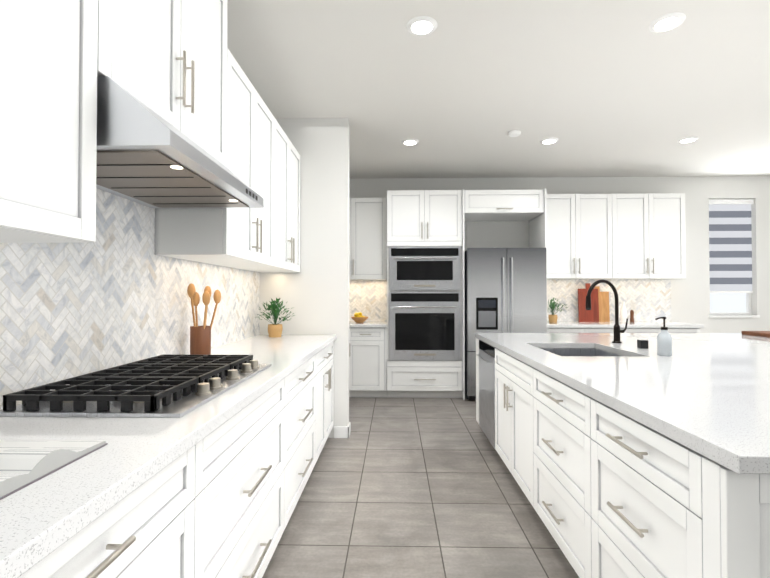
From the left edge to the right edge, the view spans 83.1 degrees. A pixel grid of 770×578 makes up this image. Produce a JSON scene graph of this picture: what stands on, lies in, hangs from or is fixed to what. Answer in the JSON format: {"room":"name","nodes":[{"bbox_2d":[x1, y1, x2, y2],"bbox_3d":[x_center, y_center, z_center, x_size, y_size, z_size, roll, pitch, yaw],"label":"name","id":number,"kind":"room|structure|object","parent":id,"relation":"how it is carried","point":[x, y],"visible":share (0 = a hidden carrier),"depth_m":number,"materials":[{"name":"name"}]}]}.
{"room":"kitchen","nodes":[
{"label":"kitchen","id":0,"kind":"room"},
{"bbox_2d":[260,118,348,437],"bbox_3d":[-0.731,-0.106,3.954,0.800,2.860,0.130,0,-1,1],"label":"wall","id":1,"kind":"structure","parent":0,"point":[313,293],"depth_m":3.89,"materials":[{"name":"white paint"}]},
{"bbox_2d":[334,422,350,437],"bbox_3d":[-0.385,1.273,3.926,0.132,0.100,0.154,0,-1,1],"label":"baseboard","id":2,"kind":"structure","parent":1,"relation":"attached to","point":[341,432],"depth_m":3.85,"materials":[{"name":"white paint"}]},
{"bbox_2d":[262,397,578,577],"bbox_3d":[2.411,1.338,1.502,7.790,0.100,9.250,0,-1,1],"label":"floor","id":3,"kind":"structure","parent":0,"point":[412,488],"depth_m":2.58,"materials":[{"name":"tile"}]},
{"bbox_2d":[19,439,202,577],"bbox_3d":[-0.865,0.839,0.693,0.673,0.876,0.988,0,-1,1],"label":"base cabinet","id":4,"kind":"object","parent":3,"relation":"on","point":[156,531],"depth_m":0.97,"materials":[{"name":"paint"}]},
{"bbox_2d":[203,376,286,577],"bbox_3d":[-0.843,0.853,1.666,0.673,0.876,0.960,0,-1,1],"label":"base cabinet","id":5,"kind":"object","parent":3,"relation":"on","point":[221,501],"depth_m":1.60,"materials":[{"name":"paint"}]},
{"bbox_2d":[287,352,318,523],"bbox_3d":[-0.823,0.866,2.595,0.673,0.876,0.899,0,-1,1],"label":"base cabinet","id":6,"kind":"object","parent":3,"relation":"on","point":[303,383],"depth_m":2.55,"materials":[{"name":"paint"}]},
{"bbox_2d":[319,341,333,454],"bbox_3d":[-0.804,0.878,3.430,0.673,0.876,0.888,0,-1,1],"label":"base cabinet","id":7,"kind":"object","parent":3,"relation":"on","point":[326,360],"depth_m":3.41,"materials":[{"name":"paint"}]},
{"bbox_2d":[0,335,335,577],"bbox_3d":[-0.841,0.388,1.172,0.698,0.040,5.418,0,-1,1],"label":"countertop","id":8,"kind":"structure","parent":7,"relation":"on","point":[42,518],"depth_m":0.99,"materials":[{"name":"stone"}]},
{"bbox_2d":[0,440,107,499],"bbox_3d":[-0.805,0.342,0.808,0.296,0.042,0.436,0,-1,1],"label":"magazine","id":9,"kind":"object","parent":8,"relation":"on","point":[24,463],"visible":1,"depth_m":0.86,"materials":[{"name":"grey paper"}]},
{"bbox_2d":[0,354,270,417],"bbox_3d":[-0.851,0.347,1.706,0.550,0.058,0.915,0,-1,1],"label":"cooktop","id":10,"kind":"object","parent":8,"relation":"in","point":[171,386],"visible":1,"depth_m":1.41,"materials":[{"name":"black metal"}]},
{"bbox_2d":[187,283,220,354],"bbox_3d":[-1.026,0.178,2.475,0.167,0.418,0.188,0,-1,1],"label":"utensil crock","id":11,"kind":"object","parent":8,"relation":"on","point":[200,340],"visible":0.98,"depth_m":2.42,"materials":[{"name":"brown wood"}]},
{"bbox_2d":[255,297,294,336],"bbox_3d":[-0.939,0.237,3.659,0.361,0.335,0.339,0,-1,1],"label":"plant","id":12,"kind":"object","parent":8,"relation":"on","point":[274,329],"visible":1,"depth_m":3.63,"materials":[{"name":"green plant"}]},
{"bbox_2d":[349,327,384,397],"bbox_3d":[-0.437,0.911,5.596,0.932,0.875,0.598,0,-1,1],"label":"base cabinet","id":13,"kind":"object","parent":3,"relation":"on","point":[366,344],"depth_m":5.30,"materials":[{"name":"paint"}]},
{"bbox_2d":[349,321,386,326],"bbox_3d":[-0.532,0.452,5.593,1.121,0.040,0.623,0,-1,1],"label":"countertop","id":14,"kind":"structure","parent":13,"relation":"on","point":[370,324],"depth_m":5.28,"materials":[{"name":"stone"}]},
{"bbox_2d":[351,312,367,322],"bbox_3d":[-0.325,0.364,5.573,0.230,0.137,0.228,0,-1,1],"label":"fruit bowl","id":15,"kind":"object","parent":14,"relation":"on","point":[358,317],"visible":1,"depth_m":5.51,"materials":[{"name":"brown wood"}]},
{"bbox_2d":[385,189,464,399],"bbox_3d":[0.500,0.070,5.573,0.940,2.556,0.628,0,-1,1],"label":"tall cabinet","id":16,"kind":"object","parent":3,"relation":"on","point":[415,348],"depth_m":5.28,"materials":[{"name":"paint"}]},
{"bbox_2d":[465,248,546,399],"bbox_3d":[1.453,0.431,5.463,0.930,1.830,0.761,0,-1,1],"label":"fridge","id":17,"kind":"object","parent":3,"relation":"on","point":[505,290],"visible":0.54,"depth_m":5.14,"materials":[{"name":"grey metal"}]},
{"bbox_2d":[547,328,628,332],"bbox_3d":[2.448,0.910,5.533,0.976,0.875,0.598,0,-1,1],"label":"base cabinet","id":18,"kind":"object","parent":3,"relation":"on","point":[549,330],"depth_m":5.24,"materials":[{"name":"paint"}]},
{"bbox_2d":[476,338,769,577],"bbox_3d":[2.286,0.816,2.483,3.031,0.763,3.060,0,-1,1],"label":"base cabinet","id":19,"kind":"object","parent":3,"relation":"on","point":[609,492],"visible":0.96,"depth_m":1.50,"materials":[{"name":"paint"}]},
{"bbox_2d":[629,328,700,332],"bbox_3d":[3.307,0.909,5.514,0.976,0.875,0.598,0,-1,1],"label":"base cabinet","id":20,"kind":"object","parent":3,"relation":"on","point":[631,330],"depth_m":5.22,"materials":[{"name":"paint"}]},
{"bbox_2d":[547,321,703,327],"bbox_3d":[2.891,0.451,5.518,1.858,0.040,0.623,0,-1,1],"label":"countertop","id":21,"kind":"structure","parent":20,"relation":"on","point":[568,324],"depth_m":5.22,"materials":[{"name":"stone"}]},
{"bbox_2d":[547,298,567,322],"bbox_3d":[2.178,0.268,5.608,0.375,0.329,0.353,0,-1,1],"label":"plant","id":22,"kind":"object","parent":21,"relation":"on","point":[553,318],"visible":0.79,"depth_m":5.56,"materials":[{"name":"green plant"}]},
{"bbox_2d":[578,283,609,321],"bbox_3d":[2.770,0.180,5.762,0.420,0.510,0.088,0,-1,1],"label":"cutting boards","id":23,"kind":"object","parent":21,"relation":"on","point":[599,311],"visible":0.81,"depth_m":5.74,"materials":[{"name":"brown wood"}]},
{"bbox_2d":[620,302,626,322],"bbox_3d":[3.097,0.298,5.639,0.076,0.270,0.075,0,-1,1],"label":"bottle","id":24,"kind":"object","parent":21,"relation":"on","point":[623,313],"visible":0.94,"depth_m":5.61,"materials":[{"name":"white ceramic"}]},
{"bbox_2d":[630,310,633,321],"bbox_3d":[3.218,0.351,5.655,0.052,0.165,0.052,0,-1,1],"label":"pepper mill","id":25,"kind":"object","parent":21,"relation":"on","point":[631,315],"visible":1,"depth_m":5.64,"materials":[{"name":"brown wood"}]},
{"bbox_3d":[2.318,0.865,2.492,2.970,0.875,3.040,0,-1,1],"label":"cabinet","id":26,"kind":"object","parent":3,"relation":"on","visible":0},
{"bbox_2d":[475,333,769,473],"bbox_3d":[2.317,0.407,2.478,3.020,0.040,3.130,0,-1,1],"label":"countertop","id":27,"kind":"structure","parent":26,"relation":"on","point":[707,395],"depth_m":1.79,"materials":[{"name":"stone"}]},
{"bbox_2d":[540,348,621,355],"bbox_3d":[1.280,0.538,2.844,0.534,0.210,0.724,0,-1,1],"label":"sink","id":28,"kind":"object","parent":27,"relation":"in","point":[577,352],"visible":0.06,"depth_m":3.19,"materials":[{"name":"silver metal"}]},
{"bbox_2d":[585,279,627,342],"bbox_3d":[1.615,0.164,3.169,0.346,0.467,0.151,0,-1,1],"label":"faucet","id":29,"kind":"object","parent":27,"relation":"on","point":[617,330],"visible":1,"depth_m":3.19,"materials":[{"name":"black metal"}]},
{"bbox_2d":[637,340,648,348],"bbox_3d":[1.711,0.365,2.882,0.050,0.055,0.050,0,-1,1],"label":"sink caddy","id":30,"kind":"object","parent":27,"relation":"on","point":[642,344],"visible":1,"depth_m":2.86,"materials":[{"name":"black plastic"}]},
{"bbox_2d":[655,317,671,355],"bbox_3d":[1.618,0.274,2.531,0.094,0.227,0.074,0,-1,1],"label":"soap dispenser","id":31,"kind":"object","parent":27,"relation":"on","point":[664,342],"visible":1,"depth_m":2.50,"materials":[{"name":"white glass"}]},
{"bbox_2d":[741,331,769,337],"bbox_3d":[3.365,0.388,3.711,0.380,0.035,0.320,0,-1,1],"label":"cutting board","id":32,"kind":"object","parent":27,"relation":"on","point":[760,333],"visible":0.94,"depth_m":3.73,"materials":[{"name":"brown wood"}]},
{"bbox_2d":[227,0,769,178],"bbox_3d":[2.411,-1.622,1.545,7.790,0.100,9.250,0,-1,1],"label":"ceiling","id":33,"kind":"structure","parent":0,"point":[607,88],"depth_m":3.24,"materials":[{"name":"white paint"}]},
{"bbox_2d":[401,139,418,144],"bbox_3d":[0.261,-1.522,4.508,0.184,0.012,0.184,0,-1,1],"label":"recessed light","id":34,"kind":"object","parent":33,"relation":"in","point":[410,141],"visible":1,"depth_m":4.49,"materials":[{"name":"white paint"}]},
{"bbox_2d":[406,16,436,35],"bbox_3d":[0.218,-1.550,2.568,0.184,0.012,0.184,0,-1,1],"label":"recessed light","id":35,"kind":"object","parent":33,"relation":"in","point":[422,25],"visible":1,"depth_m":2.55,"materials":[{"name":"white paint"}]},
{"bbox_2d":[508,130,520,136],"bbox_3d":[1.266,-1.517,4.245,0.120,0.030,0.120,0,-1,1],"label":"smoke detector","id":36,"kind":"object","parent":33,"relation":"attached to","point":[514,133],"visible":1,"depth_m":4.21,"materials":[{"name":"white paint"}]},
{"bbox_2d":[540,137,558,143],"bbox_3d":[1.691,-1.522,4.476,0.184,0.012,0.184,0,-1,1],"label":"recessed light","id":37,"kind":"object","parent":33,"relation":"in","point":[548,140],"visible":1,"depth_m":4.45,"materials":[{"name":"white paint"}]},
{"bbox_2d":[649,12,685,32],"bbox_3d":[1.648,-1.551,2.537,0.184,0.012,0.184,0,-1,1],"label":"recessed light","id":38,"kind":"object","parent":33,"relation":"in","point":[667,22],"visible":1,"depth_m":2.52,"materials":[{"name":"white paint"}]},
{"bbox_2d":[677,136,698,142],"bbox_3d":[3.100,-1.523,4.445,0.184,0.012,0.184,0,-1,1],"label":"recessed light","id":39,"kind":"object","parent":33,"relation":"in","point":[688,139],"visible":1,"depth_m":4.42,"materials":[{"name":"white paint"}]},
{"bbox_2d":[349,176,769,332],"bbox_3d":[2.508,-0.078,5.922,7.190,2.860,0.150,0,-1,1],"label":"wall","id":40,"kind":"structure","parent":0,"point":[690,297],"depth_m":5.83,"materials":[{"name":"white paint"}]},
{"bbox_2d":[349,280,386,320],"bbox_3d":[-0.525,0.160,5.905,1.121,0.554,0.008,0,-1,1],"label":"backsplash","id":41,"kind":"structure","parent":40,"relation":"attached to","point":[368,298],"depth_m":5.89,"materials":[{"name":"stone"}]},
{"bbox_2d":[349,193,685,279],"bbox_3d":[1.354,-0.664,5.685,4.888,1.085,0.388,0,-1,1],"label":"upper cabinets","id":42,"kind":"object","parent":40,"relation":"attached to","point":[616,236],"depth_m":5.51,"materials":[{"name":"paint"}]},
{"bbox_2d":[465,189,544,220],"bbox_3d":[1.455,-1.065,5.583,0.970,0.286,0.598,0,-1,1],"label":"upper cabinet","id":43,"kind":"object","parent":42,"relation":"attached to","point":[480,205],"depth_m":5.29,"materials":[{"name":"paint"}]},
{"bbox_2d":[547,279,670,321],"bbox_3d":[2.897,0.154,5.829,1.858,0.564,0.008,0,-1,1],"label":"backsplash","id":44,"kind":"structure","parent":40,"relation":"attached to","point":[646,300],"depth_m":5.82,"materials":[{"name":"stone"}]},
{"bbox_2d":[709,199,753,292],"bbox_3d":[4.652,-0.576,5.857,0.600,1.265,0.060,0,-1,1],"label":"window blind","id":45,"kind":"object","parent":40,"relation":"attached to","point":[730,248],"visible":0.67,"depth_m":5.86,"materials":[{"name":"white fabric"}]},
{"bbox_2d":[708,293,759,317],"bbox_3d":[4.652,-0.416,5.869,0.660,1.595,0.168,0,-1,1],"label":"window","id":46,"kind":"structure","parent":40,"relation":"in","point":[727,302],"depth_m":5.94,"materials":[{"name":"white glass"}]},
{"bbox_3d":[-1.258,-0.141,1.605,0.150,2.860,8.950,0,-1,1],"label":"wall","id":47,"kind":"structure","parent":0,"visible":0},
{"bbox_2d":[0,188,259,409],"bbox_3d":[-1.186,-0.124,1.187,0.008,0.985,5.418,0,-1,1],"label":"backsplash","id":48,"kind":"structure","parent":47,"relation":"attached to","point":[115,294],"depth_m":1.82,"materials":[{"name":"stone"}]},
{"bbox_2d":[0,0,300,272],"bbox_3d":[-0.974,-0.846,1.693,0.410,1.442,4.418,0,-1,1],"label":"upper cabinets","id":49,"kind":"object","parent":47,"relation":"attached to","point":[174,63],"depth_m":1.45,"materials":[{"name":"paint"}]},
{"bbox_2d":[96,76,263,207],"bbox_3d":[-0.889,-0.507,1.712,0.560,0.211,0.900,0,-1,1],"label":"range hood","id":50,"kind":"object","parent":49,"relation":"attached to","point":[148,156],"visible":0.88,"depth_m":1.46,"materials":[{"name":"stainless steel"},{"name":"glowing light lenses"}]}
]}

